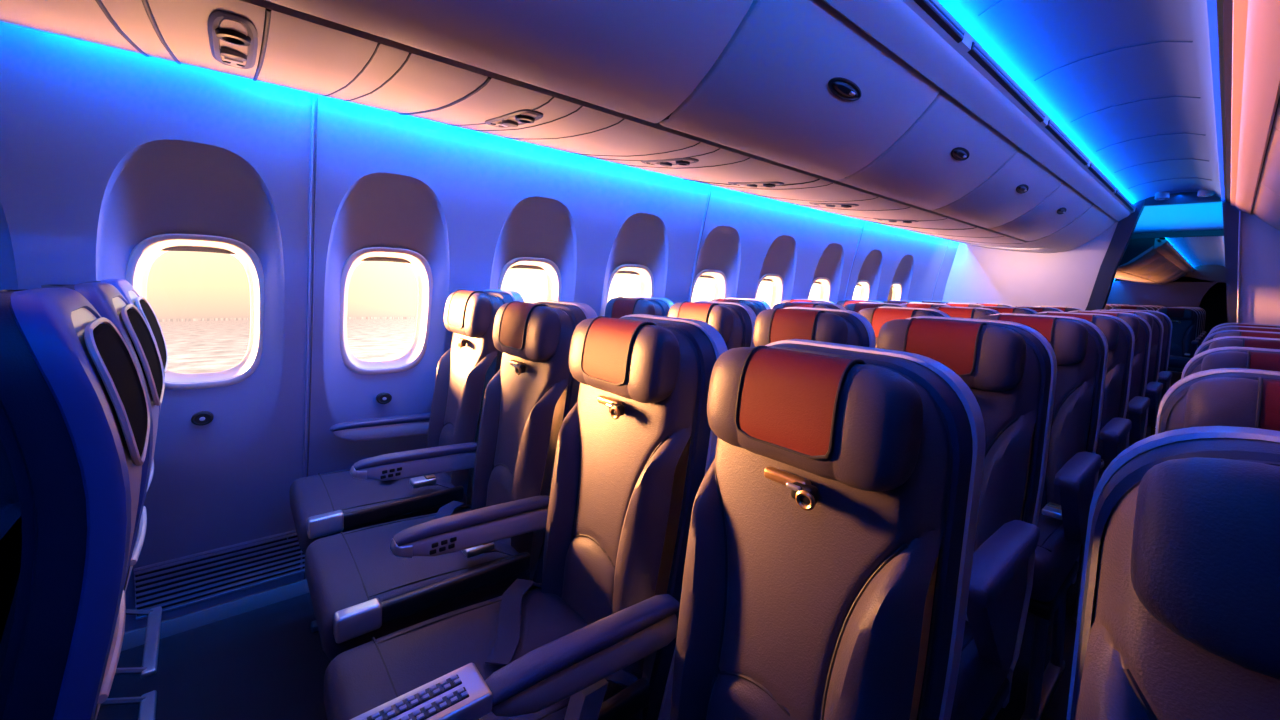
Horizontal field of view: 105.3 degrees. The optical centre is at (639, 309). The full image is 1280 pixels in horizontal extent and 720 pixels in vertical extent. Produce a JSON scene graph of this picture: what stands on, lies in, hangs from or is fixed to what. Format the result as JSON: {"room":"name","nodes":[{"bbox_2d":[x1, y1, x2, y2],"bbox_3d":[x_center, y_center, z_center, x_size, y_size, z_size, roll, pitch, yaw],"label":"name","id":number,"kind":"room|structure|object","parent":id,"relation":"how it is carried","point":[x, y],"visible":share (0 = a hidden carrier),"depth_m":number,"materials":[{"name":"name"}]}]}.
{"room":"aircraft cabin","nodes":[
{"label":"aircraft cabin","id":0,"kind":"room"},
{"bbox_2d":[0,22,958,631],"bbox_3d":[-0.038,0.136,2.634,8.500,1.950,0.420,0,4,-40],"label":"wall","id":1,"kind":"structure","parent":0,"point":[105,151],"depth_m":1.66,"materials":[{"name":"plastic"}]},
{"bbox_2d":[126,233,263,425],"bbox_3d":[-1.396,0.055,1.553,0.386,0.634,0.168,0,4,-40],"label":"window","id":2,"kind":"structure","parent":1,"relation":"in","point":[142,257],"depth_m":1.56,"materials":[{"name":"white plastic"}]},
{"bbox_2d":[160,246,236,254],"bbox_3d":[-1.374,-0.200,1.523,0.230,0.047,0.007,0,4,-40],"label":"shade","id":3,"kind":"object","parent":2,"relation":"attached to","point":[214,249],"depth_m":1.52,"materials":[{"name":"grey plastic"}]},
{"bbox_2d":[121,579,308,650],"bbox_3d":[-0.200,1.071,2.840,8.500,0.050,0.035,0,4,-40],"label":"baseboard","id":4,"kind":"structure","parent":1,"relation":"attached to","point":[136,637],"depth_m":1.74,"materials":[{"name":"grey plastic"}]},
{"bbox_2d":[133,530,304,620],"bbox_3d":[-1.424,0.933,1.792,0.603,0.190,0.038,0,4,-40],"label":"air vent","id":5,"kind":"object","parent":1,"relation":"in","point":[182,582],"visible":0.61,"depth_m":1.73,"materials":[{"name":"black plastic"}]},
{"bbox_2d":[208,10,257,68],"bbox_3d":[-0.809,-0.527,0.972,0.072,0.064,0.410,0,4,-40],"label":"air vent","id":6,"kind":"object","parent":1,"relation":"attached to","point":[233,38],"visible":1,"depth_m":0.90,"materials":[{"name":"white plastic"}]},
{"bbox_2d":[215,27,250,45],"bbox_3d":[-0.738,-0.495,0.886,0.052,0.014,0.052,0,4,-40],"label":"light","id":7,"kind":"object","parent":6,"relation":"attached to","point":[232,35],"depth_m":0.87,"materials":[{"name":"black plastic"}]},
{"bbox_2d":[300,93,318,580],"bbox_3d":[-1.165,0.190,1.714,0.018,1.861,0.409,0,4,-40],"label":"trim","id":8,"kind":"structure","parent":1,"relation":"attached to","point":[313,95],"depth_m":1.64,"materials":[{"name":"plastic"}]},
{"bbox_2d":[340,247,432,403],"bbox_3d":[-0.988,0.051,1.891,0.386,0.634,0.168,0,4,-40],"label":"window","id":9,"kind":"structure","parent":1,"relation":"in","point":[418,263],"depth_m":1.90,"materials":[{"name":"white plastic"}]},
{"bbox_2d":[361,257,411,263],"bbox_3d":[-0.965,-0.203,1.861,0.230,0.047,0.007,0,4,-40],"label":"shade","id":10,"kind":"object","parent":9,"relation":"attached to","point":[390,259],"depth_m":1.87,"materials":[{"name":"grey plastic"}]},
{"bbox_2d":[485,109,542,127],"bbox_3d":[-0.352,-0.525,1.344,0.072,0.049,0.280,0,4,-40],"label":"air vent","id":11,"kind":"object","parent":1,"relation":"attached to","point":[520,117],"visible":0.98,"depth_m":1.30,"materials":[{"name":"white plastic"}]},
{"bbox_2d":[515,114,534,122],"bbox_3d":[-0.303,-0.503,1.286,0.052,0.015,0.052,0,4,-40],"label":"light","id":12,"kind":"object","parent":11,"relation":"attached to","point":[524,118],"depth_m":1.27,"materials":[{"name":"black plastic"}]},
{"bbox_2d":[0,0,1056,252],"bbox_3d":[0.378,-0.608,2.125,8.500,0.162,0.770,0,4,-40],"label":"overhead panel","id":13,"kind":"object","parent":1,"relation":"attached to","point":[305,52],"depth_m":1.17,"materials":[{"name":"beige plastic"}]},
{"bbox_2d":[498,257,561,300],"bbox_3d":[-0.537,0.048,2.264,0.386,0.634,0.168,0,4,-40],"label":"window","id":14,"kind":"structure","parent":1,"relation":"in","point":[552,274],"depth_m":2.26,"materials":[{"name":"white"}]},
{"bbox_2d":[509,265,543,269],"bbox_3d":[-0.515,-0.207,2.234,0.230,0.047,0.007,0,4,-40],"label":"shade","id":15,"kind":"object","parent":14,"relation":"attached to","point":[539,267],"depth_m":2.24,"materials":[{"name":"grey plastic"}]},
{"bbox_2d":[95,0,1036,248],"bbox_3d":[0.651,-0.585,2.344,6.604,0.119,0.756,0,4,-40],"label":"trim","id":16,"kind":"structure","parent":1,"relation":"attached to","point":[147,8],"depth_m":1.22,"materials":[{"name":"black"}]},
{"bbox_2d":[604,264,653,315],"bbox_3d":[-0.091,0.044,2.634,0.386,0.634,0.168,0,4,-40],"label":"window","id":17,"kind":"structure","parent":1,"relation":"in","point":[645,276],"depth_m":2.63,"materials":[{"name":"white"}]},
{"bbox_2d":[641,158,698,166],"bbox_3d":[0.102,-0.534,1.753,0.072,0.050,0.270,0,4,-40],"label":"air vent","id":18,"kind":"object","parent":1,"relation":"attached to","point":[675,161],"visible":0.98,"depth_m":1.71,"materials":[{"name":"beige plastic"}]},
{"bbox_2d":[688,185,711,301],"bbox_3d":[0.240,0.178,2.878,0.018,1.861,0.409,0,4,-40],"label":"trim","id":19,"kind":"structure","parent":1,"relation":"attached to","point":[710,188],"depth_m":2.75,"materials":[{"name":"plastic"}]},
{"bbox_2d":[691,269,726,299],"bbox_3d":[0.379,0.040,3.023,0.386,0.634,0.168,0,4,-40],"label":"window","id":20,"kind":"structure","parent":1,"relation":"in","point":[718,277],"depth_m":3.04,"materials":[{"name":"white"}]},
{"bbox_2d":[728,182,783,187],"bbox_3d":[0.487,-0.537,2.071,0.072,0.050,0.270,0,4,-40],"label":"air vent","id":21,"kind":"object","parent":1,"relation":"attached to","point":[748,184],"visible":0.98,"depth_m":2.04,"materials":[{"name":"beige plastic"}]},
{"bbox_2d":[755,274,783,308],"bbox_3d":[0.849,0.036,3.412,0.386,0.634,0.168,0,4,-40],"label":"window","id":22,"kind":"structure","parent":1,"relation":"in","point":[777,282],"depth_m":3.44,"materials":[{"name":"white"}]},
{"bbox_2d":[809,277,830,299],"bbox_3d":[1.342,0.032,3.820,0.386,0.634,0.168,0,4,-40],"label":"window","id":23,"kind":"structure","parent":1,"relation":"in","point":[825,284],"depth_m":3.85,"materials":[{"name":"white"}]},
{"bbox_2d":[809,202,858,207],"bbox_3d":[0.994,-0.544,2.510,0.072,0.050,0.260,0,4,-40],"label":"air vent","id":24,"kind":"object","parent":1,"relation":"attached to","point":[831,205],"visible":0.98,"depth_m":2.48,"materials":[{"name":"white plastic"}]},
{"bbox_2d":[855,280,869,299],"bbox_3d":[1.850,0.027,4.241,0.386,0.634,0.168,0,4,-40],"label":"window","id":25,"kind":"structure","parent":1,"relation":"in","point":[864,285],"depth_m":4.27,"materials":[{"name":"white"}]},
{"bbox_2d":[890,282,901,299],"bbox_3d":[2.350,0.023,4.656,0.386,0.634,0.168,0,4,-40],"label":"window","id":26,"kind":"structure","parent":1,"relation":"in","point":[896,286],"depth_m":4.69,"materials":[{"name":"white"}]},
{"bbox_2d":[96,371,1181,719],"bbox_3d":[6.233,1.199,5.655,22.000,0.050,4.000,0,4,-40],"label":"floor","id":27,"kind":"structure","parent":0,"point":[267,662],"depth_m":1.54,"materials":[{"name":"carpet"}]},
{"bbox_2d":[0,287,149,719],"bbox_3d":[-0.989,0.582,0.528,0.655,1.218,0.393,-1,4,-43],"label":"seat","id":28,"kind":"object","parent":27,"relation":"on","point":[75,416],"visible":1,"depth_m":0.56,"materials":[{"name":"leather"}]},
{"bbox_2d":[0,282,164,719],"bbox_3d":[-1.250,0.558,0.819,0.655,1.218,0.393,-1,4,-43],"label":"seat","id":29,"kind":"object","parent":27,"relation":"on","point":[104,297],"visible":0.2,"depth_m":0.91,"materials":[{"name":"plastic"}]},
{"bbox_2d":[41,279,167,678],"bbox_3d":[-1.521,0.533,1.107,0.655,1.218,0.393,-1,4,-43],"label":"seat","id":30,"kind":"object","parent":27,"relation":"on","point":[151,647],"visible":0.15,"depth_m":1.28,"materials":[{"name":"plastic"}]},
{"bbox_2d":[290,289,523,631],"bbox_3d":[-0.796,0.530,1.713,0.681,1.212,0.488,0,4,-40],"label":"seat","id":31,"kind":"object","parent":27,"relation":"on","point":[384,488],"visible":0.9,"depth_m":1.66,"materials":[{"name":"leather"}]},
{"bbox_2d":[290,469,466,554],"bbox_3d":[-0.888,0.655,1.659,0.470,0.163,0.410,0,4,-40],"label":"seat cushion","id":32,"kind":"object","parent":31,"relation":"on","point":[318,494],"depth_m":1.56,"materials":[{"name":"leather"}]},
{"bbox_2d":[305,300,597,660],"bbox_3d":[-0.489,0.571,1.342,0.685,1.190,0.463,0,4,-40],"label":"seat","id":33,"kind":"object","parent":27,"relation":"on","point":[377,581],"visible":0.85,"depth_m":1.25,"materials":[{"name":"leather"}]},
{"bbox_2d":[305,506,529,660],"bbox_3d":[-0.589,0.693,1.299,0.470,0.160,0.410,0,4,-40],"label":"seat cushion","id":34,"kind":"object","parent":33,"relation":"on","point":[347,569],"depth_m":1.18,"materials":[{"name":"leather"}]},
{"bbox_2d":[324,314,727,719],"bbox_3d":[-0.199,0.608,0.947,0.712,1.178,0.473,0,4,-40],"label":"seat","id":35,"kind":"object","parent":27,"relation":"on","point":[595,639],"visible":0.98,"depth_m":0.95,"materials":[{"name":"leather"}]},
{"bbox_2d":[324,583,641,719],"bbox_3d":[-0.292,0.728,0.917,0.470,0.158,0.410,0,4,-40],"label":"seat cushion","id":36,"kind":"object","parent":35,"relation":"on","point":[491,634],"depth_m":0.93,"materials":[{"name":"leather"}]},
{"bbox_2d":[605,297,672,318],"bbox_3d":[-0.209,0.533,2.258,0.681,1.190,0.488,0,4,-40],"label":"seat","id":37,"kind":"object","parent":27,"relation":"on","point":[618,307],"visible":0.11,"depth_m":2.31,"materials":[{"name":"grey"}]},
{"bbox_2d":[667,301,755,349],"bbox_3d":[0.092,0.562,1.894,0.685,1.190,0.463,0,4,-40],"label":"seat","id":38,"kind":"object","parent":27,"relation":"on","point":[735,322],"visible":0.13,"depth_m":1.91,"materials":[{"name":"grey"}]},
{"bbox_2d":[711,298,770,316],"bbox_3d":[0.364,0.528,2.733,0.681,1.190,0.488,0,4,-40],"label":"seat","id":39,"kind":"object","parent":27,"relation":"on","point":[757,305],"visible":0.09,"depth_m":2.77,"materials":[{"name":"grey"}]},
{"bbox_2d":[782,299,834,303],"bbox_3d":[0.942,0.523,3.212,0.681,1.190,0.488,0,4,-40],"label":"seat","id":40,"kind":"object","parent":27,"relation":"on","point":[791,300],"visible":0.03,"depth_m":3.31,"materials":[{"name":"grey"}]},
{"bbox_2d":[772,302,845,309],"bbox_3d":[0.666,0.557,2.370,0.685,1.190,0.463,0,4,-40],"label":"seat","id":41,"kind":"object","parent":27,"relation":"on","point":[787,304],"visible":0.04,"depth_m":2.47,"materials":[{"name":"grey"}]},
{"bbox_2d":[753,307,875,347],"bbox_3d":[0.385,0.591,1.541,0.685,1.190,0.463,0,4,-40],"label":"seat","id":42,"kind":"object","parent":27,"relation":"on","point":[839,326],"visible":0.16,"depth_m":1.59,"materials":[{"name":"grey"}]},
{"bbox_2d":[670,339,985,719],"bbox_3d":[0.078,0.642,0.596,0.684,1.167,0.425,0,4,-40],"label":"seat","id":43,"kind":"object","parent":27,"relation":"on","point":[830,550],"visible":1,"depth_m":0.64,"materials":[{"name":"leather"}]},
{"bbox_2d":[837,300,882,306],"bbox_3d":[1.519,0.518,3.690,0.681,1.190,0.488,0,4,-40],"label":"seat","id":44,"kind":"object","parent":27,"relation":"on","point":[842,303],"visible":0.06,"depth_m":3.82,"materials":[{"name":"grey"}]},
{"bbox_2d":[844,302,905,312],"bbox_3d":[1.243,0.553,2.848,0.685,1.190,0.463,0,4,-40],"label":"seat","id":45,"kind":"object","parent":27,"relation":"on","point":[856,307],"visible":0.03,"depth_m":2.98,"materials":[{"name":"grey"}]},
{"bbox_2d":[858,306,949,347],"bbox_3d":[0.959,0.586,2.016,0.685,1.190,0.463,0,4,-40],"label":"seat","id":46,"kind":"object","parent":27,"relation":"on","point":[877,317],"visible":0.07,"depth_m":2.13,"materials":[{"name":"grey"}]},
{"bbox_2d":[901,302,949,308],"bbox_3d":[1.821,0.548,3.326,0.685,1.190,0.463,0,4,-40],"label":"seat","id":47,"kind":"object","parent":27,"relation":"on","point":[913,304],"visible":0.04,"depth_m":3.43,"materials":[{"name":"grey"}]},
{"bbox_2d":[928,306,999,318],"bbox_3d":[1.536,0.581,2.495,0.685,1.190,0.463,0,4,-40],"label":"seat","id":48,"kind":"object","parent":27,"relation":"on","point":[952,311],"visible":0.02,"depth_m":2.57,"materials":[{"name":"grey"}]},
{"bbox_2d":[944,303,983,306],"bbox_3d":[2.398,0.543,3.805,0.685,1.190,0.463,0,4,-40],"label":"seat","id":49,"kind":"object","parent":27,"relation":"on","point":[950,304],"visible":0.04,"depth_m":3.89,"materials":[{"name":"grey"}]},
{"bbox_2d":[877,316,1056,719],"bbox_3d":[0.640,0.620,1.163,0.685,1.190,0.452,0,4,-40],"label":"seat","id":50,"kind":"object","parent":27,"relation":"on","point":[1010,368],"visible":0.41,"depth_m":1.13,"materials":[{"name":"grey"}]},
{"bbox_2d":[950,621,1008,719],"bbox_3d":[0.543,0.742,1.116,0.470,0.160,0.410,0,4,-40],"label":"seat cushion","id":51,"kind":"object","parent":50,"relation":"on","point":[981,686],"depth_m":0.96,"materials":[{"name":"leather"}]},
{"bbox_2d":[975,306,1037,313],"bbox_3d":[2.114,0.576,2.973,0.685,1.190,0.463,0,4,-40],"label":"seat","id":52,"kind":"object","parent":27,"relation":"on","point":[1018,310],"visible":0.03,"depth_m":3.04,"materials":[{"name":"grey"}]},
{"bbox_2d":[1012,306,1063,312],"bbox_3d":[2.691,0.572,3.451,0.685,1.190,0.463,0,4,-40],"label":"seat","id":53,"kind":"object","parent":27,"relation":"on","point":[1037,309],"visible":0.02,"depth_m":3.52,"materials":[{"name":"grey"}]},
{"bbox_2d":[977,313,1107,719],"bbox_3d":[1.248,0.615,1.667,0.685,1.190,0.452,0,4,-40],"label":"seat","id":54,"kind":"object","parent":27,"relation":"on","point":[1080,348],"visible":0.44,"depth_m":1.61,"materials":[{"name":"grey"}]},
{"bbox_2d":[1030,509,1079,601],"bbox_3d":[1.151,0.737,1.620,0.470,0.160,0.410,0,4,-40],"label":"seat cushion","id":55,"kind":"object","parent":54,"relation":"on","point":[1057,551],"depth_m":1.41,"materials":[{"name":"leather"}]},
{"bbox_2d":[1035,311,1134,622],"bbox_3d":[1.826,0.610,2.145,0.685,1.190,0.452,0,4,-40],"label":"seat","id":56,"kind":"object","parent":27,"relation":"on","point":[1114,432],"visible":0.23,"depth_m":2.11,"materials":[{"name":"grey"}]},
{"bbox_2d":[1069,310,1151,446],"bbox_3d":[2.404,0.605,2.624,0.685,1.190,0.452,0,4,-40],"label":"seat","id":57,"kind":"object","parent":27,"relation":"on","point":[1138,404],"visible":0.1,"depth_m":2.59,"materials":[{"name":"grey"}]},
{"bbox_2d":[1092,310,1163,437],"bbox_3d":[2.981,0.600,3.102,0.685,1.190,0.452,0,4,-40],"label":"seat","id":58,"kind":"object","parent":27,"relation":"on","point":[1154,388],"visible":0.06,"depth_m":3.07,"materials":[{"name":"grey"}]},
{"bbox_2d":[1111,309,1171,435],"bbox_3d":[3.559,0.595,3.580,0.685,1.190,0.452,0,4,-40],"label":"seat","id":59,"kind":"object","parent":27,"relation":"on","point":[1164,377],"visible":0.12,"depth_m":3.57,"materials":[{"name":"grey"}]},
{"bbox_2d":[1066,426,1279,719],"bbox_3d":[0.394,0.689,0.190,0.685,1.137,0.463,0,4,-40],"label":"seat","id":60,"kind":"object","parent":27,"relation":"on","point":[1178,618],"visible":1,"depth_m":0.40,"materials":[{"name":"grey"}]},
{"bbox_2d":[1156,307,1198,372],"bbox_3d":[7.240,0.564,6.630,0.685,1.190,0.452,0,4,-40],"label":"seat","id":61,"kind":"object","parent":27,"relation":"on","point":[1184,344],"visible":0.59,"depth_m":6.64,"materials":[{"name":"blue"}]},
{"bbox_2d":[1168,355,1189,368],"bbox_3d":[7.143,0.686,6.582,0.470,0.160,0.410,0,4,-40],"label":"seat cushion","id":62,"kind":"object","parent":61,"relation":"on","point":[1175,361],"depth_m":6.39,"materials":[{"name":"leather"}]},
{"bbox_2d":[1155,368,1279,433],"bbox_3d":[1.003,0.688,0.694,0.685,1.128,0.463,0,4,-40],"label":"seat","id":63,"kind":"object","parent":27,"relation":"on","point":[1235,397],"visible":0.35,"depth_m":0.89,"materials":[{"name":"grey"}]},
{"bbox_2d":[1181,347,1279,378],"bbox_3d":[1.611,0.683,1.198,0.685,1.128,0.463,0,4,-40],"label":"seat","id":64,"kind":"object","parent":27,"relation":"on","point":[1221,357],"visible":0.16,"depth_m":1.39,"materials":[{"name":"grey leather"}]},
{"bbox_2d":[1194,336,1279,355],"bbox_3d":[2.219,0.678,1.702,0.685,1.128,0.463,0,4,-40],"label":"seat","id":65,"kind":"object","parent":27,"relation":"on","point":[1226,341],"visible":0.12,"depth_m":1.89,"materials":[{"name":"grey leather"}]},
{"bbox_2d":[1201,330,1279,344],"bbox_3d":[2.828,0.672,2.206,0.685,1.128,0.463,0,4,-40],"label":"seat","id":66,"kind":"object","parent":27,"relation":"on","point":[1263,334],"visible":0.06,"depth_m":2.38,"materials":[{"name":"grey"}]},
{"bbox_2d":[1206,326,1279,336],"bbox_3d":[3.436,0.667,2.710,0.685,1.128,0.463,0,4,-40],"label":"seat","id":67,"kind":"object","parent":27,"relation":"on","point":[1251,328],"visible":0.09,"depth_m":2.88,"materials":[{"name":"grey"}]},
{"bbox_2d":[1209,323,1279,332],"bbox_3d":[3.998,0.662,3.176,0.685,1.128,0.463,0,4,-40],"label":"seat","id":68,"kind":"object","parent":27,"relation":"on","point":[1224,324],"visible":0.06,"depth_m":3.34,"materials":[{"name":"grey"}]},
{"bbox_2d":[938,0,1222,203],"bbox_3d":[1.092,-0.905,1.259,8.500,0.150,0.493,0,4,-40],"label":"ceiling","id":69,"kind":"structure","parent":0,"point":[1029,39],"depth_m":1.89,"materials":[{"name":"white plastic"}]},
{"bbox_2d":[978,0,1209,188],"bbox_3d":[1.934,-0.909,1.965,4.923,0.051,0.412,0,4,-40],"label":"trim","id":70,"kind":"structure","parent":69,"relation":"attached to","point":[998,2],"depth_m":2.10,"materials":[{"name":"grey plastic"}]},
{"bbox_2d":[942,208,1279,324],"bbox_3d":[4.373,0.043,3.994,0.030,2.300,3.960,0,4,-40],"label":"wall","id":71,"kind":"structure","parent":0,"point":[977,274],"depth_m":4.50,"materials":[{"name":"plastic"}]},
{"bbox_2d":[266,0,752,122],"bbox_3d":[-0.182,-0.640,0.903,0.910,0.293,0.371,0,4,-40],"label":"bin","id":72,"kind":"object","parent":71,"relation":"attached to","point":[641,59],"visible":1,"depth_m":1.01,"materials":[{"name":"grey plastic"}]},
{"bbox_2d":[659,0,940,180],"bbox_3d":[0.541,-0.647,1.503,0.950,0.293,0.371,0,4,-40],"label":"bin","id":73,"kind":"object","parent":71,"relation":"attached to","point":[797,84],"visible":0.99,"depth_m":1.38,"materials":[{"name":"grey plastic"}]},
{"bbox_2d":[838,90,1018,209],"bbox_3d":[1.281,-0.653,2.115,0.950,0.293,0.371,0,4,-40],"label":"bin","id":74,"kind":"object","parent":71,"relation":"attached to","point":[948,151],"visible":0.96,"depth_m":2.01,"materials":[{"name":"grey plastic"}]},
{"bbox_2d":[931,148,1063,228],"bbox_3d":[2.020,-0.659,2.728,0.950,0.293,0.371,0,4,-40],"label":"bin","id":75,"kind":"object","parent":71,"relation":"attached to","point":[1021,183],"visible":0.98,"depth_m":2.64,"materials":[{"name":"grey plastic"}]},
{"bbox_2d":[990,182,1093,240],"bbox_3d":[2.771,-0.666,3.350,0.980,0.293,0.371,0,4,-40],"label":"bin","id":76,"kind":"object","parent":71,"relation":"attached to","point":[1064,204],"visible":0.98,"depth_m":3.27,"materials":[{"name":"grey plastic"}]},
{"bbox_2d":[1026,204,1116,251],"bbox_3d":[3.588,-0.666,4.037,1.115,0.292,0.385,0,4,-40],"label":"bin","id":77,"kind":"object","parent":71,"relation":"attached to","point":[1094,221],"depth_m":3.95,"materials":[{"name":"beige plastic"}]},
{"bbox_2d":[1085,199,1144,310],"bbox_3d":[4.115,0.016,4.344,0.120,2.300,0.430,0,4,-40],"label":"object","id":78,"kind":"structure","parent":71,"relation":"in","point":[1125,228],"depth_m":4.25,"materials":[{"name":"grey plastic"}]},
{"bbox_2d":[1143,192,1221,206],"bbox_3d":[4.394,-0.981,3.966,0.060,0.250,0.500,0,4,-40],"label":"trim","id":79,"kind":"structure","parent":71,"relation":"attached to","point":[1180,198],"depth_m":3.94,"materials":[{"name":"grey"}]},
{"bbox_2d":[1210,0,1232,202],"bbox_3d":[1.268,-0.872,1.047,8.500,0.180,0.062,0,4,-40],"label":"trim","id":80,"kind":"structure","parent":71,"relation":"attached to","point":[1221,10],"depth_m":1.71,"materials":[{"name":"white plastic"}]},
{"bbox_2d":[1222,201,1240,322],"bbox_3d":[4.555,0.060,3.797,0.140,2.300,0.145,0,4,-40],"label":"partition panel","id":81,"kind":"object","parent":71,"relation":"in","point":[1231,214],"depth_m":3.73,"materials":[{"name":"grey plastic"}]},
{"bbox_2d":[1252,182,1279,230],"bbox_3d":[4.157,-0.603,3.072,1.420,0.293,0.371,0,4,-40],"label":"bin","id":82,"kind":"object","parent":71,"relation":"attached to","point":[1266,207],"visible":0.75,"depth_m":3.13,"materials":[{"name":"grey plastic"}]},
{"bbox_2d":[1260,126,1279,195],"bbox_3d":[3.087,-0.593,2.185,1.340,0.293,0.371,0,4,-40],"label":"bin","id":83,"kind":"object","parent":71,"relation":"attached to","point":[1270,176],"visible":0.84,"depth_m":2.31,"materials":[{"name":"grey plastic"}]},
{"bbox_2d":[1107,265,1225,306],"bbox_3d":[12.936,-0.031,11.112,0.100,2.300,4.000,0,4,-40],"label":"wall","id":84,"kind":"structure","parent":0,"point":[1188,290],"depth_m":11.49,"materials":[{"name":"grey plastic"}]},
{"bbox_2d":[1117,246,1161,271],"bbox_3d":[6.987,-0.702,6.842,1.290,0.293,0.371,0,4,-40],"label":"bin","id":85,"kind":"object","parent":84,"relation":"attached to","point":[1150,255],"visible":0.8,"depth_m":6.68,"materials":[{"name":"grey plastic"}]},
{"bbox_2d":[1126,255,1168,275],"bbox_3d":[7.988,-0.710,7.671,1.290,0.293,0.371,0,4,-40],"label":"bin","id":86,"kind":"object","parent":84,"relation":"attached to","point":[1161,260],"visible":0.7,"depth_m":7.61,"materials":[{"name":"grey plastic"}]},
{"bbox_2d":[1119,238,1187,265],"bbox_3d":[9.534,-0.927,8.938,7.900,0.680,0.385,0,4,-40],"label":"trim","id":87,"kind":"structure","parent":84,"relation":"attached to","point":[1135,247],"depth_m":6.41,"materials":[{"name":"black plastic"}]},
{"bbox_2d":[1138,260,1174,277],"bbox_3d":[8.989,-0.719,8.501,1.290,0.293,0.371,0,4,-40],"label":"bin","id":88,"kind":"object","parent":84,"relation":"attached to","point":[1169,264],"visible":0.72,"depth_m":8.44,"materials":[{"name":"grey plastic"}]},
{"bbox_2d":[1145,265,1178,280],"bbox_3d":[9.991,-0.727,9.330,1.290,0.293,0.371,0,4,-40],"label":"bin","id":89,"kind":"object","parent":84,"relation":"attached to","point":[1174,268],"visible":0.7,"depth_m":9.26,"materials":[{"name":"grey plastic"}]},
{"bbox_2d":[1154,238,1191,273],"bbox_3d":[9.680,-0.891,8.763,7.900,0.164,0.079,0,4,-40],"label":"trim","id":90,"kind":"structure","parent":84,"relation":"attached to","point":[1160,247],"depth_m":7.35,"materials":[{"name":"grey plastic"}]},
{"bbox_2d":[1158,240,1194,270],"bbox_3d":[9.696,-0.896,8.743,7.900,0.050,0.085,0,4,-40],"label":"trim","id":91,"kind":"structure","parent":84,"relation":"attached to","point":[1166,243],"depth_m":7.44,"materials":[{"name":"grey plastic"}]},
{"bbox_2d":[1133,202,1223,233],"bbox_3d":[5.647,-0.966,4.993,3.120,0.020,4.000,0,4,-40],"label":"ceiling","id":92,"kind":"structure","parent":0,"point":[1202,216],"depth_m":5.14,"materials":[{"name":"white plastic"}]},
{"bbox_2d":[1131,230,1223,238],"bbox_3d":[6.834,-1.009,5.974,0.040,0.235,4.000,0,4,-40],"label":"trim","id":93,"kind":"structure","parent":92,"relation":"attached to","point":[1209,233],"depth_m":6.08,"materials":[{"name":"grey plastic"}]},
{"bbox_2d":[1165,236,1224,267],"bbox_3d":[9.871,-0.979,8.531,7.900,0.150,0.493,0,4,-40],"label":"ceiling","id":94,"kind":"structure","parent":0,"point":[1198,251],"depth_m":7.84,"materials":[{"name":"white plastic"}]},
{"bbox_2d":[1199,282,1227,335],"bbox_3d":[14.770,-0.196,12.619,0.050,2.600,4.200,0,4,-40],"label":"doorway","id":95,"kind":"structure","parent":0,"point":[1214,302],"depth_m":12.55,"materials":[{"name":"grey"}]},
{"bbox_3d":[-2.211,-0.051,-1.447,0.050,2.600,4.200,0,4,-40],"label":"wall","id":96,"kind":"structure","parent":0,"visible":0},
{"bbox_2d":[913,0,964,42],"bbox_3d":[0.612,-0.812,1.181,0.900,0.040,0.032,0,4,-40],"label":"trim","id":97,"kind":"structure","parent":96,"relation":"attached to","point":[930,7],"depth_m":1.36,"materials":[{"name":"black plastic"}]},
{"bbox_2d":[823,0,1135,221],"bbox_3d":[0.901,-0.816,1.491,8.500,0.164,0.079,0,4,-40],"label":"trim","id":98,"kind":"structure","parent":96,"relation":"attached to","point":[893,24],"depth_m":1.62,"materials":[{"name":"grey plastic"}]},
{"bbox_2d":[967,42,1044,121],"bbox_3d":[1.374,-0.819,1.813,0.920,0.040,0.032,0,4,-40],"label":"trim","id":99,"kind":"structure","parent":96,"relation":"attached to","point":[975,52],"depth_m":1.73,"materials":[{"name":"black plastic"}]},
{"bbox_2d":[1045,120,1088,164],"bbox_3d":[2.152,-0.825,2.457,0.940,0.040,0.032,0,4,-40],"label":"trim","id":100,"kind":"structure","parent":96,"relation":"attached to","point":[1050,127],"depth_m":2.39,"materials":[{"name":"black plastic"}]},
{"bbox_2d":[1088,163,1115,191],"bbox_3d":[2.938,-0.832,3.108,0.940,0.040,0.032,0,4,-40],"label":"trim","id":101,"kind":"structure","parent":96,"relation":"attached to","point":[1092,168],"depth_m":3.05,"materials":[{"name":"black plastic"}]},
{"bbox_2d":[1115,190,1134,210],"bbox_3d":[3.738,-0.839,3.771,0.980,0.040,0.032,0,4,-40],"label":"trim","id":102,"kind":"structure","parent":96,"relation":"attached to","point":[1118,194],"depth_m":3.73,"materials":[{"name":"black plastic"}]},
{"bbox_2d":[1230,0,1247,205],"bbox_3d":[1.296,-0.784,1.014,8.500,0.050,0.085,0,4,-40],"label":"trim","id":103,"kind":"structure","parent":96,"relation":"attached to","point":[1240,7],"depth_m":1.63,"materials":[{"name":"grey plastic"}]},
{"bbox_2d":[1235,0,1279,214],"bbox_3d":[1.312,-0.776,0.995,8.500,0.164,0.079,0,4,-40],"label":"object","id":104,"kind":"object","parent":96,"relation":"attached to","point":[1261,78],"depth_m":1.62,"materials":[{"name":"grey plastic"}]},
{"bbox_3d":[7.509,0.072,8.886,11.100,1.950,0.420,0,4,-40],"label":"wall","id":105,"kind":"structure","parent":0,"visible":0},
{"bbox_2d":[1114,270,1160,284],"bbox_3d":[9.157,-0.683,9.397,7.900,0.162,0.770,0,4,-40],"label":"trim","id":106,"kind":"structure","parent":105,"relation":"attached to","point":[1120,275],"depth_m":9.35,"materials":[{"name":"beige plastic"}]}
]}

